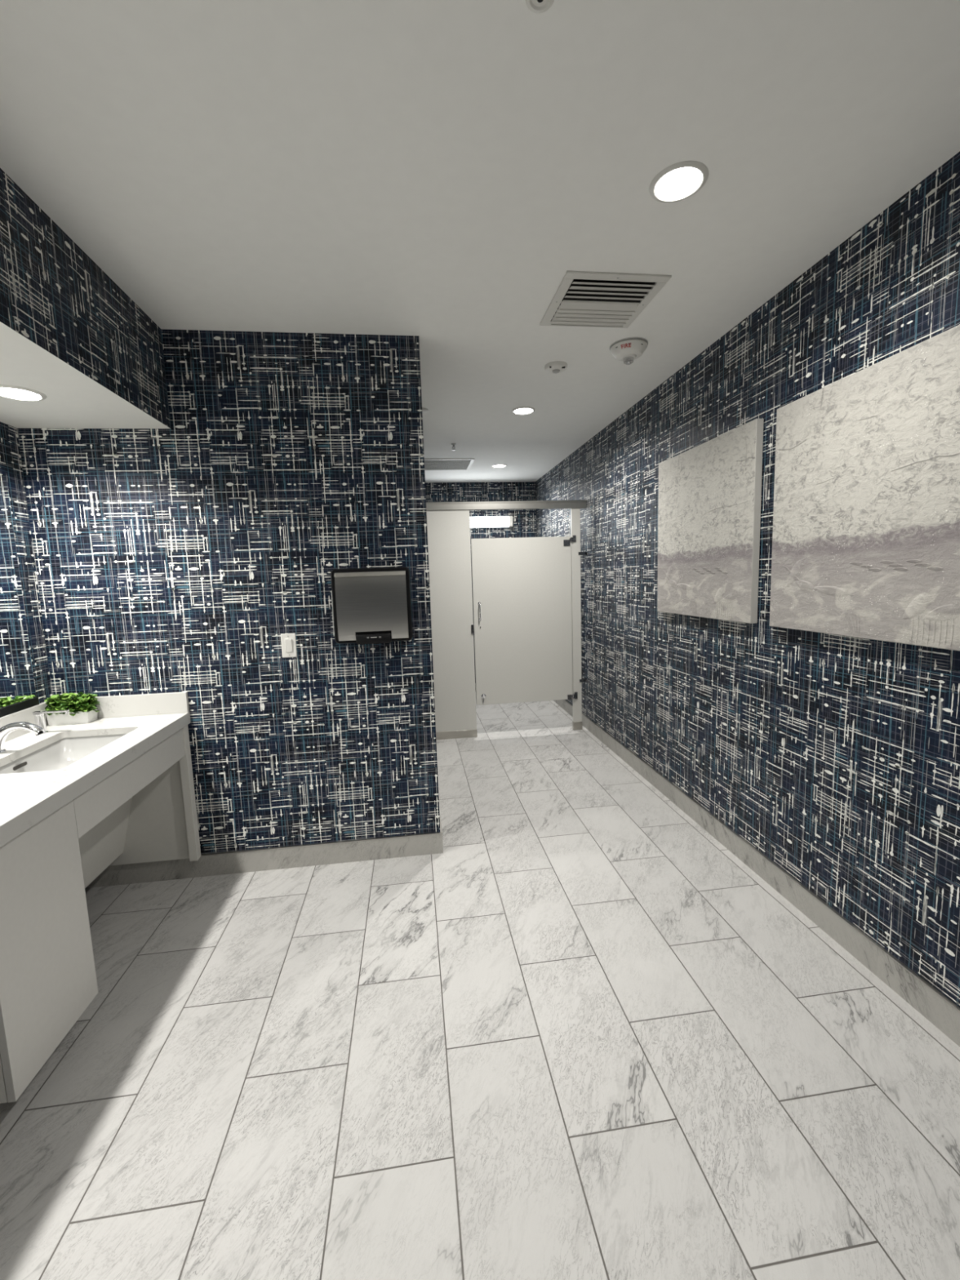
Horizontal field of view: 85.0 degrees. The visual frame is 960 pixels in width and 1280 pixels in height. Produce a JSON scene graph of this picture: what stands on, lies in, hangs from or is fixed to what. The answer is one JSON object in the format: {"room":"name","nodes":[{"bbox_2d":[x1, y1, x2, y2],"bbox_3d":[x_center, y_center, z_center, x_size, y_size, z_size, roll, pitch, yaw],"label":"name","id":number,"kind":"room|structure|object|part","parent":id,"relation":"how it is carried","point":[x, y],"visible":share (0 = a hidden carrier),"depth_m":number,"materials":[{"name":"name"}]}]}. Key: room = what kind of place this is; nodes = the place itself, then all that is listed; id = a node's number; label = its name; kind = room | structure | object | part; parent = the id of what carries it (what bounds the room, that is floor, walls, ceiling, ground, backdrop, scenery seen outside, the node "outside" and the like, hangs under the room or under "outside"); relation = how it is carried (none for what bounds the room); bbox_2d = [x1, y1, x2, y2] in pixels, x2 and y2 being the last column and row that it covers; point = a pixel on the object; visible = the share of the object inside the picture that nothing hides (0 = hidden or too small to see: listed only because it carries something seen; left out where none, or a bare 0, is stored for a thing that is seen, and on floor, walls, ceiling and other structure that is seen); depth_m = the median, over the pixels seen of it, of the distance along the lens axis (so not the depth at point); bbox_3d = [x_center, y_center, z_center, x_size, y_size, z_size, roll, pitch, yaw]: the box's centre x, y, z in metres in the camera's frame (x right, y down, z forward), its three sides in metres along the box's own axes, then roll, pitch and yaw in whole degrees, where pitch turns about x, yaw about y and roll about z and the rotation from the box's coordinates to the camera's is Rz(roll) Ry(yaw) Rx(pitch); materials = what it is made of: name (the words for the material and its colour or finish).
{"room":"public restroom","nodes":[
{"label":"public restroom","id":0,"kind":"room"},
{"bbox_2d":[0,422,52,703],"bbox_3d":[-1.852,0.159,0.501,0.100,2.659,4.235,-3,7,-7],"label":"wall","id":1,"kind":"structure","parent":0,"point":[11,464],"depth_m":2.38,"materials":[{"name":"paper"}]},
{"bbox_2d":[0,473,39,717],"bbox_3d":[-1.905,-0.086,1.271,0.014,1.021,2.180,-3,7,-7],"label":"wall mirror","id":2,"kind":"object","parent":1,"relation":"attached to","point":[17,685],"visible":1,"depth_m":2.27,"materials":[{"name":"silver metal"}]},
{"bbox_2d":[0,701,48,742],"bbox_3d":[-1.890,0.468,1.385,0.020,0.104,2.275,-3,7,-7],"label":"backsplash","id":3,"kind":"structure","parent":1,"relation":"attached to","point":[26,715],"depth_m":2.28,"materials":[{"name":"white stone"}]},
{"bbox_2d":[0,691,191,847],"bbox_3d":[-1.598,0.480,1.436,0.610,0.159,2.295,-3,7,-7],"label":"countertop","id":4,"kind":"structure","parent":1,"relation":"attached to","point":[146,720],"depth_m":2.11,"materials":[{"name":"white stone"}]},
{"bbox_2d":[0,721,44,753],"bbox_3d":[-1.823,0.380,2.049,0.214,0.118,0.066,-3,7,-7],"label":"faucet","id":5,"kind":"object","parent":4,"relation":"on","point":[6,730],"visible":1,"depth_m":2.04,"materials":[{"name":"silver metal"}]},
{"bbox_2d":[32,709,69,734],"bbox_3d":[-1.884,0.359,2.305,0.142,0.098,0.048,-3,7,-7],"label":"soap dispenser","id":6,"kind":"object","parent":4,"relation":"on","point":[39,716],"visible":0.85,"depth_m":2.29,"materials":[{"name":"silver metal"}]},
{"bbox_2d":[0,733,125,773],"bbox_3d":[-1.653,0.526,2.088,0.380,0.134,0.604,-3,7,-7],"label":"undermount sink","id":7,"kind":"object","parent":4,"relation":"in","point":[61,753],"visible":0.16,"depth_m":2.28,"materials":[{"name":"white ceramic"}]},
{"bbox_2d":[43,692,99,725],"bbox_3d":[-1.914,0.318,2.460,0.208,0.146,0.126,-3,7,-7],"label":"planter box","id":8,"kind":"object","parent":4,"relation":"on","point":[82,708],"visible":0.91,"depth_m":2.44,"materials":[{"name":"white ceramic"}]},
{"bbox_3d":[-1.924,0.360,2.475,0.177,0.058,0.082,-3,7,-7],"label":"pot","id":9,"kind":"part","parent":8,"relation":"part of","materials":[{"name":"white ceramic"}]},
{"bbox_2d":[0,724,200,1103],"bbox_3d":[-1.652,0.852,1.978,0.598,0.706,1.273,-3,7,-7],"label":"vanity cabinet","id":10,"kind":"object","parent":1,"relation":"attached to","point":[145,811],"visible":0.7,"depth_m":1.67,"materials":[{"name":"white laminate"}]},
{"bbox_3d":[-1.314,0.890,1.576,0.020,0.705,0.384,-3,7,-7],"label":"panel","id":11,"kind":"part","parent":10,"relation":"part of","materials":[{"name":"grey laminate"}]},
{"bbox_3d":[-1.665,0.794,2.157,0.176,0.631,0.877,-3,7,-7],"label":"knee panel","id":12,"kind":"part","parent":10,"relation":"part of","materials":[{"name":"white laminate"}]},
{"bbox_3d":[-1.403,0.543,2.147,0.019,0.146,0.837,-3,7,-7],"label":"apron panel","id":13,"kind":"part","parent":10,"relation":"part of","materials":[{"name":"grey laminate"}]},
{"bbox_3d":[-1.754,0.777,2.595,0.559,0.696,0.014,-3,7,-7],"label":"panel","id":14,"kind":"part","parent":10,"relation":"part of","materials":[{"name":"white laminate"}]},
{"bbox_2d":[0,168,170,428],"bbox_3d":[-1.513,-0.960,0.406,0.654,0.438,4.015,-3,7,-7],"label":"soffit","id":15,"kind":"structure","parent":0,"point":[69,334],"depth_m":1.82,"materials":[{"name":"paper"}]},
{"bbox_2d":[0,384,46,400],"bbox_3d":[-1.718,-0.913,1.945,0.170,0.012,0.170,-3,7,-7],"label":"recessed light","id":16,"kind":"object","parent":15,"relation":"in","point":[13,392],"visible":1,"depth_m":1.93,"materials":[{"name":"white plastic"}]},
{"bbox_2d":[17,328,439,853],"bbox_3d":[-1.167,-0.123,2.648,1.826,2.659,0.120,-3,7,-7],"label":"wall","id":17,"kind":"structure","parent":0,"point":[180,557],"depth_m":2.56,"materials":[{"name":"paper"}]},
{"bbox_2d":[94,691,189,718],"bbox_3d":[-1.748,0.322,2.553,0.610,0.104,0.020,-3,7,-7],"label":"backsplash","id":18,"kind":"structure","parent":17,"relation":"attached to","point":[170,703],"depth_m":2.56,"materials":[{"name":"white stone"}]},
{"bbox_2d":[85,831,443,888],"bbox_3d":[-1.113,1.148,2.737,1.837,0.113,0.011,-3,7,-7],"label":"baseboard","id":19,"kind":"structure","parent":17,"relation":"attached to","point":[362,851],"depth_m":2.73,"materials":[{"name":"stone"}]},
{"bbox_2d":[280,633,297,657],"bbox_3d":[-0.959,0.028,2.626,0.072,0.120,0.013,-3,7,-7],"label":"light switch","id":20,"kind":"object","parent":17,"relation":"attached to","point":[288,642],"visible":1,"depth_m":2.62,"materials":[{"name":"white plastic"}]},
{"bbox_2d":[330,566,413,644],"bbox_3d":[-0.533,-0.171,2.603,0.380,0.370,0.124,-3,7,-7],"label":"dispenser","id":21,"kind":"object","parent":17,"relation":"attached to","point":[371,606],"visible":1,"depth_m":2.55,"materials":[{"name":"silver plastic"}]},
{"bbox_3d":[-0.522,-0.006,2.577,0.172,0.048,0.020,-3,7,-7],"label":"sensor panel","id":22,"kind":"part","parent":21,"relation":"part of","materials":[{"name":"black plastic"}]},
{"bbox_2d":[0,699,959,1279],"bbox_3d":[-0.354,1.221,2.817,3.554,0.100,8.160,-3,7,-7],"label":"floor","id":23,"kind":"structure","parent":0,"point":[578,1037],"depth_m":1.58,"materials":[{"name":"tile"}]},
{"bbox_2d":[426,499,588,739],"bbox_3d":[0.247,-0.174,4.813,1.528,2.152,0.081,-3,7,-7],"label":"partition","id":24,"kind":"object","parent":23,"relation":"on","point":[526,597],"depth_m":4.81,"materials":[{"name":"laminate"}]},
{"bbox_3d":[-0.068,-0.099,4.777,0.023,0.083,0.010,-3,7,-7],"label":"strike plate","id":25,"kind":"part","parent":24,"relation":"part of","materials":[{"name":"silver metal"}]},
{"bbox_3d":[-0.001,-0.260,4.751,0.024,0.171,0.042,-3,7,-7],"label":"pull handle","id":26,"kind":"part","parent":24,"relation":"part of","materials":[{"name":"silver metal"}]},
{"bbox_3d":[0.401,-0.174,4.849,0.921,1.524,0.026,-3,7,-7],"label":"door","id":27,"kind":"part","parent":24,"relation":"part of","materials":[{"name":"laminate"}]},
{"bbox_2d":[0,0,959,482],"bbox_3d":[-0.442,-1.516,2.486,3.554,0.100,8.160,-3,7,-7],"label":"ceiling","id":28,"kind":"structure","parent":0,"point":[436,171],"depth_m":1.48,"materials":[{"name":"paint"}]},
{"bbox_2d":[422,407,428,413],"bbox_3d":[-0.430,-1.607,3.671,0.140,0.005,0.140,-3,7,-7],"label":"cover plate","id":29,"kind":"object","parent":28,"relation":"attached to","point":[424,410],"visible":0.28,"depth_m":3.66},
{"bbox_2d":[424,458,474,470],"bbox_3d":[-0.380,-1.821,5.444,0.590,0.009,0.540,-3,7,-7],"label":"ceiling vent","id":30,"kind":"object","parent":28,"relation":"in","point":[429,464],"visible":0.67,"depth_m":5.43,"materials":[{"name":"white metal"}]},
{"bbox_2d":[491,463,506,467],"bbox_3d":[0.205,-1.856,5.591,0.170,0.012,0.170,-3,7,-7],"label":"recessed light","id":31,"kind":"object","parent":28,"relation":"in","point":[498,465],"visible":1,"depth_m":5.56,"materials":[{"name":"white plastic"}]},
{"bbox_2d":[511,406,535,414],"bbox_3d":[0.311,-1.637,3.748,0.170,0.012,0.170,-3,7,-7],"label":"recessed light","id":32,"kind":"object","parent":28,"relation":"in","point":[522,410],"visible":1,"depth_m":3.73,"materials":[{"name":"white plastic"}]},
{"bbox_2d":[524,0,554,13],"bbox_3d":[0.123,-1.309,1.068,0.062,0.007,0.062,-3,7,-7],"label":"sprinkler","id":33,"kind":"object","parent":28,"relation":"attached to","point":[534,6],"visible":1,"depth_m":1.08,"materials":[{"name":"white metal"}]},
{"bbox_2d":[544,360,567,373],"bbox_3d":[0.430,-1.532,2.964,0.128,0.039,0.128,-3,7,-7],"label":"smoke detector","id":34,"kind":"object","parent":28,"relation":"attached to","point":[557,366],"visible":1,"depth_m":2.93,"materials":[{"name":"white plastic"}]},
{"bbox_2d":[539,271,671,328],"bbox_3d":[0.523,-1.460,2.279,0.433,0.024,0.433,-3,7,-7],"label":"ceiling vent","id":35,"kind":"object","parent":28,"relation":"in","point":[581,299],"visible":1,"depth_m":2.24,"materials":[{"name":"white metal"}]},
{"bbox_2d":[609,337,648,364],"bbox_3d":[0.776,-1.489,2.736,0.194,0.091,0.194,-3,7,-7],"label":"fire alarm","id":36,"kind":"object","parent":28,"relation":"attached to","point":[626,350],"visible":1,"depth_m":2.68,"materials":[{"name":"white plastic"}]},
{"bbox_2d":[648,160,708,203],"bbox_3d":[0.604,-1.386,1.594,0.170,0.012,0.170,-3,7,-7],"label":"recessed light","id":37,"kind":"object","parent":28,"relation":"in","point":[681,180],"visible":1,"depth_m":1.58,"materials":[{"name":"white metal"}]},
{"bbox_2d":[425,481,536,683],"bbox_3d":[-0.069,-0.650,6.729,1.628,2.659,0.100,-3,7,-7],"label":"wall","id":38,"kind":"structure","parent":0,"point":[524,520],"depth_m":6.60,"materials":[{"name":"paper"}]},
{"bbox_2d":[469,515,513,528],"bbox_3d":[-0.084,-1.470,6.538,1.020,0.136,0.083,-3,7,-7],"label":"wall light","id":39,"kind":"object","parent":38,"relation":"attached to","point":[496,521],"visible":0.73,"depth_m":6.53,"materials":[{"name":"white plastic"}]},
{"bbox_2d":[535,151,959,1007],"bbox_3d":[1.313,-0.229,2.869,0.100,2.659,8.160,-3,7,-7],"label":"wall","id":40,"kind":"structure","parent":0,"point":[836,758],"depth_m":2.24,"materials":[{"name":"paper"}]},
{"bbox_2d":[657,418,764,623],"bbox_3d":[1.220,-0.594,2.895,0.040,0.934,0.954,-3,7,-7],"label":"canvas painting","id":41,"kind":"object","parent":40,"relation":"attached to","point":[709,493],"visible":1,"depth_m":2.74,"materials":[{"name":"fabric"}]},
{"bbox_2d":[553,699,959,1046],"bbox_3d":[1.299,1.037,3.015,0.011,0.113,7.960,-3,7,-7],"label":"baseboard","id":42,"kind":"structure","parent":40,"relation":"attached to","point":[933,1007],"depth_m":2.19,"materials":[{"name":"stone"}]},
{"bbox_2d":[768,324,959,650],"bbox_3d":[1.361,-0.470,1.828,0.040,0.934,0.954,-3,7,-7],"label":"canvas painting","id":43,"kind":"object","parent":40,"relation":"attached to","point":[866,531],"visible":1,"depth_m":1.79,"materials":[{"name":"fabric"}]},
{"bbox_3d":[-0.573,-0.383,4.649,0.120,2.659,3.925,-3,7,-7],"label":"wall","id":44,"kind":"structure","parent":0,"visible":0},
{"bbox_2d":[439,810,442,831],"bbox_3d":[-0.467,0.878,4.800,0.011,0.113,3.945,-3,7,-7],"label":"baseboard","id":45,"kind":"structure","parent":44,"relation":"attached to","point":[441,830],"depth_m":2.94,"materials":[{"name":"stone"}]}
]}

